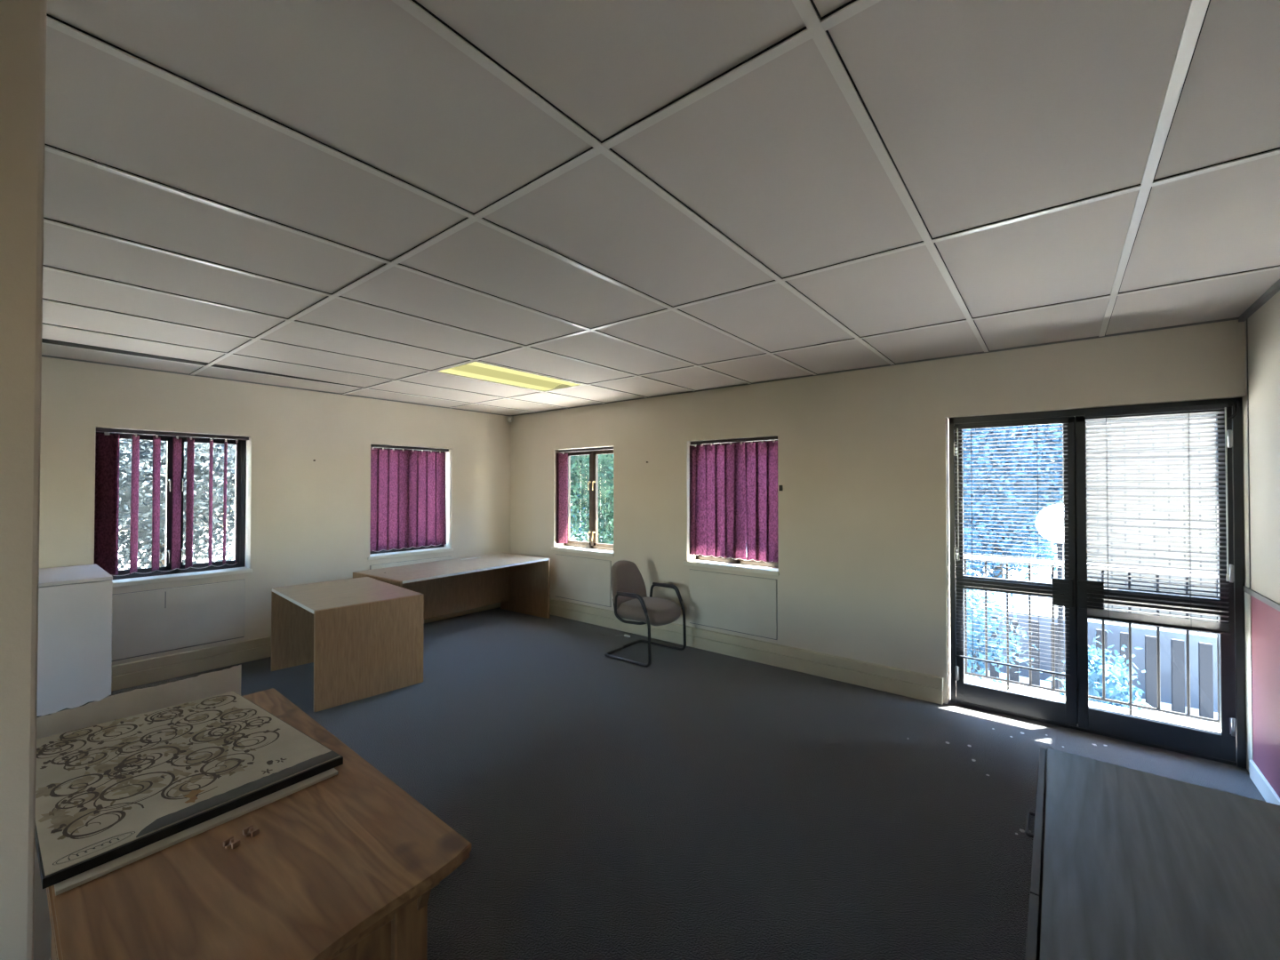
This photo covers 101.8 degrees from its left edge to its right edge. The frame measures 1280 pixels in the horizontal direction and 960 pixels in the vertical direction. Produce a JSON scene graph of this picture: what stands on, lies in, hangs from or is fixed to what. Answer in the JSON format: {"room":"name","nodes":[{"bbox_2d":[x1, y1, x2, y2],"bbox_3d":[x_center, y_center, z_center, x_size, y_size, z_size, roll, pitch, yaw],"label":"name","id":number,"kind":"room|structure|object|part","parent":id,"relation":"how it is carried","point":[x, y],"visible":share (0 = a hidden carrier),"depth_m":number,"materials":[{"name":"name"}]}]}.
{"room":"office","nodes":[
{"label":"office","id":0,"kind":"room"},
{"bbox_2d":[0,0,47,959],"bbox_3d":[-1.381,0.318,0.123,0.177,2.506,1.613,-1,-1,39],"label":"wall","id":1,"kind":"structure","parent":0,"point":[22,22],"depth_m":0.69,"materials":[{"name":"beige paint"}]},
{"bbox_2d":[41,317,1239,415],"bbox_3d":[-1.766,-0.914,1.720,6.475,0.011,8.200,-1,-1,39],"label":"trim","id":2,"kind":"structure","parent":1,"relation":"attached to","point":[1233,318],"depth_m":4.14,"materials":[{"name":"white paint"}]},
{"bbox_2d":[39,356,510,665],"bbox_3d":[-4.397,0.319,3.817,0.270,2.826,8.740,-1,-1,39],"label":"wall","id":3,"kind":"structure","parent":0,"point":[310,519],"depth_m":4.88,"materials":[{"name":"beige paint"}]},
{"bbox_2d":[93,426,252,587],"bbox_3d":[-3.902,0.215,4.373,0.237,1.232,1.021,-1,-1,39],"label":"window","id":4,"kind":"structure","parent":3,"relation":"in","point":[244,497],"depth_m":4.48,"materials":[{"name":"grey metal"}]},
{"bbox_3d":[-4.117,0.197,4.254,0.038,1.120,0.430,-1,-1,39],"label":"sash","id":5,"kind":"part","parent":4,"relation":"part of","materials":[{"name":"clear glass"}]},
{"bbox_3d":[-3.964,0.643,4.381,0.047,0.112,0.024,-1,-1,39],"label":"handle","id":6,"kind":"part","parent":4,"relation":"part of","materials":[{"name":"silver metal"}]},
{"bbox_3d":[-3.964,0.043,4.388,0.047,0.112,0.024,-1,-1,39],"label":"handle","id":7,"kind":"part","parent":4,"relation":"part of","materials":[{"name":"silver metal"}]},
{"bbox_2d":[94,427,248,575],"bbox_3d":[-3.889,0.179,4.371,0.124,1.152,0.980,-1,-1,39],"label":"vertical blind","id":8,"kind":"object","parent":4,"relation":"attached to","point":[107,444],"visible":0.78,"depth_m":4.22,"materials":[{"name":"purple fabric"}]},
{"bbox_3d":[-3.862,0.743,4.328,0.031,0.021,0.836,-1,-1,41],"label":"bead chain","id":9,"kind":"part","parent":8,"relation":"part of","materials":[{"name":"white plastic"}]},
{"bbox_3d":[-3.916,0.644,4.440,0.047,0.112,0.024,-1,-1,39],"label":"handle","id":10,"kind":"part","parent":4,"relation":"part of","materials":[{"name":"silver metal"}]},
{"bbox_3d":[-3.883,0.813,4.350,0.187,0.036,1.021,-1,-1,39],"label":"sill","id":11,"kind":"part","parent":4,"relation":"part of","materials":[{"name":"white paint"}]},
{"bbox_3d":[-3.821,0.202,4.624,0.038,1.120,0.430,-1,-1,39],"label":"sash","id":12,"kind":"part","parent":4,"relation":"part of","materials":[{"name":"clear glass"}]},
{"bbox_2d":[112,579,244,661],"bbox_3d":[-3.817,1.143,4.300,0.019,0.515,0.903,-1,-1,39],"label":"access panel","id":13,"kind":"object","parent":3,"relation":"attached to","point":[147,622],"visible":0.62,"depth_m":4.29,"materials":[{"name":"beige paint"}]},
{"bbox_2d":[111,602,500,691],"bbox_3d":[-4.258,1.518,3.729,0.040,0.187,8.060,-1,-1,39],"label":"baseboard","id":14,"kind":"structure","parent":3,"relation":"attached to","point":[132,674],"depth_m":4.36,"materials":[{"name":"beige paint"}]},
{"bbox_2d":[367,443,453,559],"bbox_3d":[-2.643,0.234,5.943,0.237,1.232,0.991,-1,-1,39],"label":"window","id":15,"kind":"structure","parent":3,"relation":"in","point":[412,551],"depth_m":6.20,"materials":[{"name":"grey metal"}]},
{"bbox_2d":[369,444,448,551],"bbox_3d":[-2.631,0.201,5.939,0.044,1.159,0.954,-1,-1,39],"label":"vertical blind","id":16,"kind":"object","parent":15,"relation":"attached to","point":[408,500],"visible":0.92,"depth_m":5.91,"materials":[{"name":"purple fabric"}]},
{"bbox_3d":[-2.623,0.832,5.920,0.187,0.036,0.991,-1,-1,39],"label":"sill","id":17,"kind":"part","parent":15,"relation":"part of","materials":[{"name":"white paint"}]},
{"bbox_2d":[369,555,451,569],"bbox_3d":[-2.557,1.163,5.871,0.018,0.512,0.943,-1,-1,39],"label":"access panel","id":18,"kind":"object","parent":3,"relation":"attached to","point":[412,562],"visible":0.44,"depth_m":5.81,"materials":[{"name":"beige paint"}]},
{"bbox_2d":[507,416,512,422],"bbox_3d":[-1.720,-0.804,6.890,0.074,0.084,0.074,-1,-1,39],"label":"sensor","id":19,"kind":"object","parent":3,"relation":"attached to","point":[509,418],"visible":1,"depth_m":6.88,"materials":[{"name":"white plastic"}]},
{"bbox_2d":[41,0,1279,415],"bbox_3d":[-1.804,-1.085,1.753,6.917,0.343,8.740,-1,-1,39],"label":"ceiling","id":20,"kind":"structure","parent":0,"point":[620,200],"depth_m":1.62,"materials":[{"name":"tile"}]},
{"bbox_2d":[436,360,583,391],"bbox_3d":[-1.094,-0.928,4.526,0.568,0.092,1.160,-1,-1,39],"label":"ceiling light","id":21,"kind":"object","parent":20,"relation":"attached to","point":[472,370],"visible":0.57,"depth_m":4.52,"materials":[{"name":"yellow plastic"}]},
{"bbox_2d":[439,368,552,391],"bbox_3d":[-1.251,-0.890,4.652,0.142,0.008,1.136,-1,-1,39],"label":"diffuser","id":22,"kind":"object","parent":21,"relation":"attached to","point":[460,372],"depth_m":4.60,"materials":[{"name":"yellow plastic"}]},
{"bbox_2d":[448,364,561,389],"bbox_3d":[-1.094,-0.905,4.526,0.260,0.030,1.136,-1,-1,39],"label":"diffuser","id":23,"kind":"object","parent":21,"relation":"attached to","point":[471,369],"depth_m":4.54,"materials":[{"name":"yellow plastic"}]},
{"bbox_2d":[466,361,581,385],"bbox_3d":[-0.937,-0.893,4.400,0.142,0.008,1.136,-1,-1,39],"label":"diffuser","id":24,"kind":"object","parent":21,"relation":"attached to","point":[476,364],"depth_m":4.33,"materials":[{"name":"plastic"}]},
{"bbox_2d":[111,607,1265,959],"bbox_3d":[-1.721,1.649,1.730,6.497,0.120,8.320,-1,-1,39],"label":"floor","id":25,"kind":"structure","parent":0,"point":[692,804],"depth_m":2.67,"materials":[{"name":"grey carpet"}]},
{"bbox_2d":[36,564,112,716],"bbox_3d":[-3.987,1.116,3.350,0.852,0.982,0.744,-1,-1,39],"label":"base cabinet","id":26,"kind":"object","parent":25,"relation":"on","point":[75,643],"visible":0.62,"depth_m":3.26,"materials":[{"name":"plastic"}]},
{"bbox_2d":[32,664,241,959],"bbox_3d":[-1.771,1.160,1.841,0.018,0.862,0.580,-1,-1,39],"label":"board","id":27,"kind":"object","parent":25,"relation":"on","point":[135,701],"visible":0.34,"depth_m":1.79,"materials":[{"name":"beige wood"}]},
{"bbox_2d":[46,688,471,959],"bbox_3d":[-1.099,1.211,1.385,1.516,0.750,0.647,-1,-1,39],"label":"table","id":28,"kind":"object","parent":25,"relation":"on","point":[346,865],"visible":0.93,"depth_m":1.10,"materials":[{"name":"wood"}]},
{"bbox_2d":[54,768,337,895],"bbox_3d":[-1.350,0.833,1.530,0.898,0.008,0.537,-1,-1,39],"label":"card","id":29,"kind":"object","parent":28,"relation":"on","point":[88,876],"visible":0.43,"depth_m":1.21,"materials":[{"name":"beige cardboard"}]},
{"bbox_2d":[34,691,343,888],"bbox_3d":[-1.370,0.817,1.549,0.893,0.024,0.584,-1,-1,39],"label":"print","id":30,"kind":"object","parent":29,"relation":"on","point":[106,792],"visible":1,"depth_m":1.43},
{"bbox_2d":[223,824,259,848],"bbox_3d":[-0.923,0.826,1.206,0.032,0.014,0.068,0,-1,21],"label":"fitting","id":31,"kind":"object","parent":28,"relation":"on","point":[230,842],"visible":1,"depth_m":1.20,"materials":[{"name":"metal"}]},
{"bbox_3d":[-1.099,0.865,1.390,1.495,0.017,0.647,-1,-1,39],"label":"moulding","id":32,"kind":"part","parent":28,"relation":"part of","materials":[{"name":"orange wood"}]},
{"bbox_3d":[-0.652,1.191,0.994,0.022,0.640,0.510,-1,-1,39],"label":"frame","id":33,"kind":"part","parent":28,"relation":"part of","materials":[{"name":"orange wood"}]},
{"bbox_2d":[270,576,423,711],"bbox_3d":[-2.433,1.266,4.289,1.200,0.700,0.767,-1,-1,43],"label":"office desk","id":34,"kind":"object","parent":25,"relation":"on","point":[363,637],"visible":1,"depth_m":3.98,"materials":[{"name":"brown laminate"}]},
{"bbox_3d":[-2.864,1.271,4.689,0.024,0.698,0.765,-1,-1,43],"label":"panel","id":35,"kind":"part","parent":34,"relation":"part of","materials":[{"name":"brown laminate"}]},
{"bbox_3d":[-2.000,1.262,3.891,0.024,0.698,0.765,-1,-1,43],"label":"panel","id":36,"kind":"part","parent":34,"relation":"part of","materials":[{"name":"brown laminate"}]},
{"bbox_2d":[352,552,550,619],"bbox_3d":[-1.958,1.274,5.662,0.862,0.716,1.860,0,-1,36],"label":"office desk","id":37,"kind":"object","parent":25,"relation":"on","point":[521,583],"visible":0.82,"depth_m":6.03,"materials":[{"name":"brown laminate"}]},
{"bbox_3d":[-2.492,1.267,4.916,0.860,0.712,0.024,0,-1,36],"label":"panel","id":38,"kind":"part","parent":37,"relation":"part of","materials":[{"name":"brown laminate"}]},
{"bbox_3d":[-2.179,1.226,5.820,0.016,0.562,1.812,0,-1,36],"label":"modesty panel","id":39,"kind":"part","parent":37,"relation":"part of","materials":[{"name":"brown laminate"}]},
{"bbox_3d":[-1.425,1.286,6.410,0.860,0.712,0.024,0,-1,36],"label":"panel","id":40,"kind":"part","parent":37,"relation":"part of","materials":[{"name":"brown laminate"}]},
{"bbox_2d":[599,632,630,637],"bbox_3d":[-0.277,1.625,5.462,0.366,0.018,0.064,0,-1,19],"label":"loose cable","id":41,"kind":"object","parent":25,"relation":"on","point":[627,636],"visible":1,"depth_m":5.43,"materials":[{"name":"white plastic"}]},
{"bbox_2d":[604,560,686,667],"bbox_3d":[0.045,1.202,4.874,0.638,0.848,0.609,0,-1,37],"label":"armchair","id":42,"kind":"object","parent":25,"relation":"on","point":[630,600],"visible":1,"depth_m":4.80,"materials":[{"name":"beige fabric"}]},
{"bbox_3d":[-0.044,1.321,4.754,0.550,0.607,0.298,0,-1,37],"label":"tube frame","id":43,"kind":"part","parent":42,"relation":"part of","materials":[{"name":"black metal"}]},
{"bbox_3d":[-0.133,1.006,5.010,0.199,0.475,0.512,0,-1,37],"label":"backrest","id":44,"kind":"part","parent":42,"relation":"part of","materials":[{"name":"beige fabric"}]},
{"bbox_3d":[0.088,1.218,4.843,0.550,0.183,0.525,0,-1,37],"label":"seat","id":45,"kind":"part","parent":42,"relation":"part of","materials":[{"name":"beige fabric"}]},
{"bbox_3d":[0.134,1.324,4.993,0.550,0.607,0.298,0,-1,37],"label":"tube frame","id":46,"kind":"part","parent":42,"relation":"part of","materials":[{"name":"black metal"}]},
{"bbox_2d":[1024,747,1279,959],"bbox_3d":[1.084,1.205,0.822,0.785,0.750,1.505,-1,-1,39],"label":"base cabinet","id":47,"kind":"object","parent":25,"relation":"on","point":[1128,863],"visible":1,"depth_m":1.12,"materials":[{"name":"grey wood"}]},
{"bbox_3d":[1.007,0.886,1.340,0.022,0.008,0.118,-1,-1,39],"label":"handle","id":48,"kind":"part","parent":47,"relation":"part of","materials":[{"name":"silver metal"}]},
{"bbox_3d":[0.563,1.176,0.757,0.016,0.686,0.745,-1,-1,39],"label":"door","id":49,"kind":"part","parent":47,"relation":"part of","materials":[{"name":"grey wood"}]},
{"bbox_3d":[1.034,1.183,1.343,0.016,0.686,0.750,-1,-1,39],"label":"door","id":50,"kind":"part","parent":47,"relation":"part of","materials":[{"name":"grey wood"}]},
{"bbox_2d":[510,319,1245,703],"bbox_3d":[0.951,0.336,4.956,6.647,2.826,0.270,-1,-1,39],"label":"wall","id":51,"kind":"structure","parent":0,"point":[864,454],"depth_m":4.16,"materials":[{"name":"beige paint"}]},
{"bbox_2d":[551,445,614,556],"bbox_3d":[-0.622,0.238,6.170,1.017,1.232,0.237,-1,-1,39],"label":"window","id":52,"kind":"structure","parent":51,"relation":"in","point":[593,547],"depth_m":6.22,"materials":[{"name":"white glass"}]},
{"bbox_3d":[-0.740,0.224,6.384,0.428,1.120,0.038,-1,-1,39],"label":"sash","id":53,"kind":"part","parent":52,"relation":"part of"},
{"bbox_3d":[-0.638,0.836,6.143,1.017,0.036,0.187,-1,-1,39],"label":"sill","id":54,"kind":"part","parent":52,"relation":"part of","materials":[{"name":"white paint"}]},
{"bbox_2d":[556,446,613,543],"bbox_3d":[-0.622,0.201,6.155,0.969,1.151,0.127,-1,-1,39],"label":"vertical blind","id":55,"kind":"object","parent":52,"relation":"attached to","point":[562,459],"visible":0.93,"depth_m":6.41,"materials":[{"name":"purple fabric"}]},
{"bbox_3d":[-0.372,0.221,6.089,0.428,1.120,0.038,-1,-1,39],"label":"sash","id":56,"kind":"part","parent":52,"relation":"part of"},
{"bbox_2d":[554,553,611,607],"bbox_3d":[-0.682,1.161,6.071,0.915,0.516,0.018,-1,-1,39],"label":"access panel","id":57,"kind":"object","parent":51,"relation":"attached to","point":[585,580],"visible":1,"depth_m":6.04,"materials":[{"name":"beige paint"}]},
{"bbox_2d":[683,434,779,575],"bbox_3d":[0.892,0.225,4.955,1.002,1.232,0.237,-1,-1,39],"label":"window","id":58,"kind":"structure","parent":51,"relation":"in","point":[772,568],"depth_m":5.02,"materials":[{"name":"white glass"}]},
{"bbox_3d":[0.777,0.211,5.167,0.421,1.120,0.038,-1,-1,39],"label":"sash","id":59,"kind":"part","parent":58,"relation":"part of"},
{"bbox_3d":[0.876,0.822,4.928,1.002,0.036,0.187,-1,-1,39],"label":"sill","id":60,"kind":"part","parent":58,"relation":"part of","materials":[{"name":"white paint"}]},
{"bbox_2d":[689,436,778,562],"bbox_3d":[0.893,0.182,4.940,0.954,1.139,0.105,-1,-1,39],"label":"vertical blind","id":61,"kind":"object","parent":58,"relation":"attached to","point":[734,500],"visible":0.95,"depth_m":4.93,"materials":[{"name":"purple fabric"}]},
{"bbox_3d":[0.861,0.740,4.923,0.832,0.022,0.034,-1,-1,39],"label":"bead chain","id":62,"kind":"part","parent":61,"relation":"part of","materials":[{"name":"white plastic"}]},
{"bbox_3d":[1.140,0.208,4.876,0.421,1.120,0.038,-1,-1,39],"label":"sash","id":63,"kind":"part","parent":58,"relation":"part of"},
{"bbox_2d":[689,568,777,639],"bbox_3d":[0.844,1.142,4.847,0.913,0.530,0.018,-1,-1,39],"label":"access panel","id":64,"kind":"object","parent":51,"relation":"attached to","point":[740,604],"visible":1,"depth_m":4.81,"materials":[{"name":"beige paint"}]},
{"bbox_2d":[549,598,943,704],"bbox_3d":[0.222,1.539,5.327,5.030,0.187,0.040,-1,-1,39],"label":"baseboard","id":65,"kind":"structure","parent":51,"relation":"attached to","point":[914,684],"depth_m":4.49,"materials":[{"name":"beige paint"}]},
{"bbox_2d":[952,418,1070,677],"bbox_3d":[2.517,0.438,3.555,0.642,1.660,0.046,-1,-1,39],"label":"blind","id":66,"kind":"object","parent":51,"relation":"attached to","point":[1052,421],"visible":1,"depth_m":3.55,"materials":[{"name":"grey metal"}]},
{"bbox_3d":[2.356,0.447,3.693,0.002,1.635,0.030,-1,-1,39],"label":"ladder cord","id":67,"kind":"part","parent":66,"relation":"part of","materials":[{"name":"fabric"}]},
{"bbox_3d":[2.521,1.263,3.551,0.638,0.010,0.026,-1,-1,39],"label":"rail","id":68,"kind":"part","parent":66,"relation":"part of","materials":[{"name":"grey metal"}]},
{"bbox_3d":[2.647,0.445,3.460,0.002,1.635,0.030,-1,-1,39],"label":"ladder cord","id":69,"kind":"part","parent":66,"relation":"part of","materials":[{"name":"fabric"}]},
{"bbox_2d":[953,416,1077,726],"bbox_3d":[2.552,0.590,3.575,0.674,2.002,0.085,-1,-1,39],"label":"door","id":70,"kind":"structure","parent":51,"relation":"in","point":[1037,707],"depth_m":3.48,"materials":[{"name":"grey metal"}]},
{"bbox_2d":[1073,416,1078,724],"bbox_3d":[2.846,0.589,3.398,0.044,2.002,0.006,-1,-1,39],"label":"trim","id":71,"kind":"structure","parent":51,"relation":"attached to","point":[1074,417],"depth_m":3.40,"materials":[{"name":"grey metal"}]},
{"bbox_2d":[948,397,1246,768],"bbox_3d":[2.838,0.576,3.377,1.429,2.070,0.065,-1,-1,39],"label":"trim","id":72,"kind":"structure","parent":51,"relation":"attached to","point":[1238,534],"depth_m":2.97,"materials":[{"name":"grey metal"}]},
{"bbox_2d":[1075,406,1236,761],"bbox_3d":[3.085,0.586,3.148,0.679,2.002,0.085,-1,-1,39],"label":"door","id":73,"kind":"structure","parent":51,"relation":"in","point":[1221,745],"depth_m":3.10,"materials":[{"name":"grey metal"}]},
{"bbox_2d":[1226,398,1239,420],"bbox_3d":[3.327,-0.399,2.926,0.058,0.128,0.033,-1,-1,39],"label":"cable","id":74,"kind":"object","parent":73,"relation":"attached to","point":[1236,400],"visible":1,"depth_m":2.91,"materials":[{"name":"black plastic"}]},
{"bbox_2d":[1084,403,1230,634],"bbox_3d":[3.069,0.222,3.115,0.613,1.297,0.046,-1,-1,39],"label":"blind","id":75,"kind":"object","parent":51,"relation":"attached to","point":[1196,625],"visible":1,"depth_m":3.10,"materials":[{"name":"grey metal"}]},
{"bbox_3d":[2.916,0.231,3.247,0.002,1.272,0.030,-1,-1,39],"label":"ladder cord","id":76,"kind":"part","parent":75,"relation":"part of","materials":[{"name":"white fabric"}]},
{"bbox_3d":[3.073,0.865,3.113,0.609,0.010,0.026,-1,-1,39],"label":"rail","id":77,"kind":"part","parent":75,"relation":"part of","materials":[{"name":"grey metal"}]},
{"bbox_3d":[3.193,0.228,3.024,0.002,1.272,0.030,-1,-1,39],"label":"ladder cord","id":78,"kind":"part","parent":75,"relation":"part of","materials":[{"name":"white fabric"}]},
{"bbox_2d":[1242,290,1279,805],"bbox_3d":[0.782,0.272,-0.434,0.164,2.826,8.590,-1,-1,39],"label":"wall","id":79,"kind":"structure","parent":0,"point":[1261,400],"depth_m":2.64,"materials":[{"name":"beige paint"}]},
{"bbox_2d":[1238,279,1279,322],"bbox_3d":[0.768,-0.929,-0.312,0.022,0.028,8.200,-1,-1,39],"label":"trim","id":80,"kind":"structure","parent":79,"relation":"attached to","point":[1275,288],"depth_m":2.58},
{"bbox_3d":[0.870,0.567,-0.335,0.156,0.030,8.320,-1,-1,39],"label":"dado rail","id":81,"kind":"part","parent":79,"relation":"part of","materials":[{"name":"white paint"}]},
{"bbox_3d":[0.731,1.132,-0.519,0.150,1.105,8.410,-1,-1,39],"label":"panel","id":82,"kind":"part","parent":79,"relation":"part of","materials":[{"name":"pink paint"}]},
{"label":"outside","id":83,"kind":"structure","parent":0,"visible":0},
{"bbox_2d":[118,528,1219,726],"bbox_3d":[6.866,2.487,9.627,70.000,0.200,75.000,-1,-1,39],"label":"ground","id":84,"kind":"structure","parent":83,"point":[1046,684],"depth_m":10.04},
{"bbox_2d":[118,439,235,569],"bbox_3d":[-6.390,-0.816,7.111,4.320,6.417,5.278,0,-1,33],"label":"tree","id":85,"kind":"object","parent":84,"relation":"on","point":[201,461],"visible":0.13,"depth_m":6.76,"materials":[{"name":"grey plant"}]},
{"bbox_2d":[570,453,613,543],"bbox_3d":[-0.560,-0.796,12.661,5.502,6.608,3.901,0,-1,33],"label":"tree","id":86,"kind":"object","parent":84,"relation":"on","point":[580,464],"visible":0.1,"depth_m":11.79,"materials":[{"name":"green plant"}]},
{"bbox_2d":[570,493,1055,566],"bbox_3d":[4.290,-1.405,21.219,20.037,8.323,2.726,-1,-1,39],"label":"hedge","id":87,"kind":"object","parent":84,"relation":"on","point":[1052,544],"visible":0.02,"depth_m":14.92,"materials":[{"name":"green plant"}]},
{"bbox_2d":[970,640,980,673],"bbox_3d":[4.035,1.976,6.263,0.090,0.740,0.060,-1,-1,39],"label":"fence post","id":88,"kind":"object","parent":84,"relation":"on","point":[978,668],"visible":0.02,"depth_m":6.23,"materials":[{"name":"grey paint"}]},
{"bbox_2d":[989,615,999,677],"bbox_3d":[4.183,1.974,6.144,0.090,0.740,0.060,-1,-1,39],"label":"fence post","id":89,"kind":"object","parent":84,"relation":"on","point":[993,673],"visible":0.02,"depth_m":6.12,"materials":[{"name":"grey paint"}]},
{"bbox_2d":[963,561,1042,683],"bbox_3d":[3.307,1.517,5.819,1.882,1.737,1.134,-1,-1,39],"label":"shrub","id":90,"kind":"object","parent":84,"relation":"on","point":[981,671],"visible":0.1,"depth_m":5.47,"materials":[{"name":"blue plant"}]},
{"bbox_2d":[962,424,1063,582],"bbox_3d":[8.063,-1.001,11.988,4.227,7.024,5.780,0,-1,-29],"label":"tree","id":91,"kind":"object","parent":84,"relation":"on","point":[990,574],"visible":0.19,"depth_m":11.18,"materials":[{"name":"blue plant"}]},
{"bbox_2d":[1008,617,1019,681],"bbox_3d":[4.331,1.973,6.025,0.090,0.740,0.060,-1,-1,39],"label":"fence post","id":92,"kind":"object","parent":84,"relation":"on","point":[1013,676],"visible":0.38,"depth_m":6.00,"materials":[{"name":"grey paint"}]},
{"bbox_2d":[1031,620,1039,685],"bbox_3d":[4.479,1.972,5.906,0.090,0.740,0.060,-1,-1,39],"label":"fence post","id":93,"kind":"object","parent":84,"relation":"on","point":[1036,675],"visible":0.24,"depth_m":5.88,"materials":[{"name":"grey paint"}]},
{"bbox_2d":[1035,504,1063,695],"bbox_3d":[4.346,1.293,5.380,0.400,2.085,0.400,-1,-1,39],"label":"globe lamp","id":94,"kind":"object","parent":84,"relation":"on","point":[1060,670],"visible":0.44,"depth_m":5.36,"materials":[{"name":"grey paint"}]},
{"bbox_3d":[4.347,0.451,5.390,0.400,0.400,0.400,-1,-1,39],"label":"globe","id":95,"kind":"part","parent":94,"relation":"part of"},
{"bbox_3d":[4.346,1.476,5.378,0.048,1.720,0.050,-1,-1,39],"label":"lamp post","id":96,"kind":"part","parent":94,"relation":"part of","materials":[{"name":"white metal"}]},
{"bbox_2d":[1050,623,1058,689],"bbox_3d":[4.628,1.971,5.787,0.090,0.740,0.060,-1,-1,39],"label":"fence post","id":97,"kind":"object","parent":84,"relation":"on","point":[1055,624],"visible":0.25,"depth_m":5.77,"materials":[{"name":"grey paint"}]},
{"bbox_2d":[964,676,1219,732],"bbox_3d":[3.047,1.976,3.753,2.200,0.680,0.510,-1,-1,39],"label":"porch slab","id":98,"kind":"object","parent":84,"relation":"on","point":[1138,713],"depth_m":3.73,"materials":[{"name":"concrete"}]},
{"bbox_2d":[963,554,1219,723],"bbox_3d":[3.123,1.118,3.825,2.140,1.038,0.036,-1,-1,39],"label":"balustrade","id":99,"kind":"object","parent":98,"relation":"on","point":[1130,704],"visible":0.47,"depth_m":3.69,"materials":[{"name":"metal"}]},
{"bbox_3d":[3.123,0.617,3.831,2.140,0.036,0.036,-1,-1,39],"label":"rail","id":100,"kind":"part","parent":99,"relation":"part of","materials":[{"name":"metal"}]},
{"bbox_3d":[3.123,1.557,3.820,2.140,0.020,0.020,-1,-1,39],"label":"rail","id":101,"kind":"part","parent":99,"relation":"part of","materials":[{"name":"white metal"}]},
{"bbox_2d":[967,605,1217,711],"bbox_3d":[5.596,1.963,5.492,4.800,0.750,0.150,-1,-1,39],"label":"wall","id":102,"kind":"structure","parent":84,"relation":"on","point":[1139,632],"depth_m":5.59,"materials":[{"name":"blue paint"}]},
{"bbox_2d":[1045,630,1152,711],"bbox_3d":[3.926,1.794,4.468,0.614,1.031,0.660,0,-1,-23],"label":"shrub","id":103,"kind":"object","parent":84,"relation":"on","point":[1116,688],"visible":0.4,"depth_m":4.36,"materials":[{"name":"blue plant"}]},
{"bbox_2d":[1096,628,1107,663],"bbox_3d":[4.924,1.968,5.550,0.090,0.740,0.060,-1,-1,39],"label":"fence post","id":104,"kind":"object","parent":84,"relation":"on","point":[1098,631],"visible":0.35,"depth_m":5.53,"materials":[{"name":"grey paint"}]},
{"bbox_2d":[1120,632,1132,691],"bbox_3d":[5.072,1.967,5.431,0.090,0.740,0.060,-1,-1,39],"label":"fence post","id":105,"kind":"object","parent":84,"relation":"on","point":[1124,636],"visible":0.3,"depth_m":5.42,"materials":[{"name":"grey paint"}]},
{"bbox_2d":[1062,415,1217,634],"bbox_3d":[9.825,-0.509,5.558,8.250,5.700,0.300,-1,-1,39],"label":"brick wall","id":106,"kind":"structure","parent":84,"relation":"on","point":[1210,424],"depth_m":7.38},
{"bbox_2d":[1144,634,1157,708],"bbox_3d":[5.220,1.965,5.312,0.090,0.740,0.060,-1,-1,39],"label":"fence post","id":107,"kind":"object","parent":84,"relation":"on","point":[1150,641],"visible":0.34,"depth_m":5.29,"materials":[{"name":"grey paint"}]},
{"bbox_2d":[1170,638,1185,713],"bbox_3d":[5.369,1.964,5.193,0.090,0.740,0.060,-1,-1,39],"label":"fence post","id":108,"kind":"object","parent":84,"relation":"on","point":[1177,645],"visible":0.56,"depth_m":5.17,"materials":[{"name":"grey paint"}]},
{"bbox_2d":[1198,641,1213,719],"bbox_3d":[5.517,1.963,5.074,0.090,0.740,0.060,-1,-1,39],"label":"fence post","id":109,"kind":"object","parent":84,"relation":"on","point":[1205,656],"visible":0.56,"depth_m":5.05,"materials":[{"name":"grey paint"}]}
]}

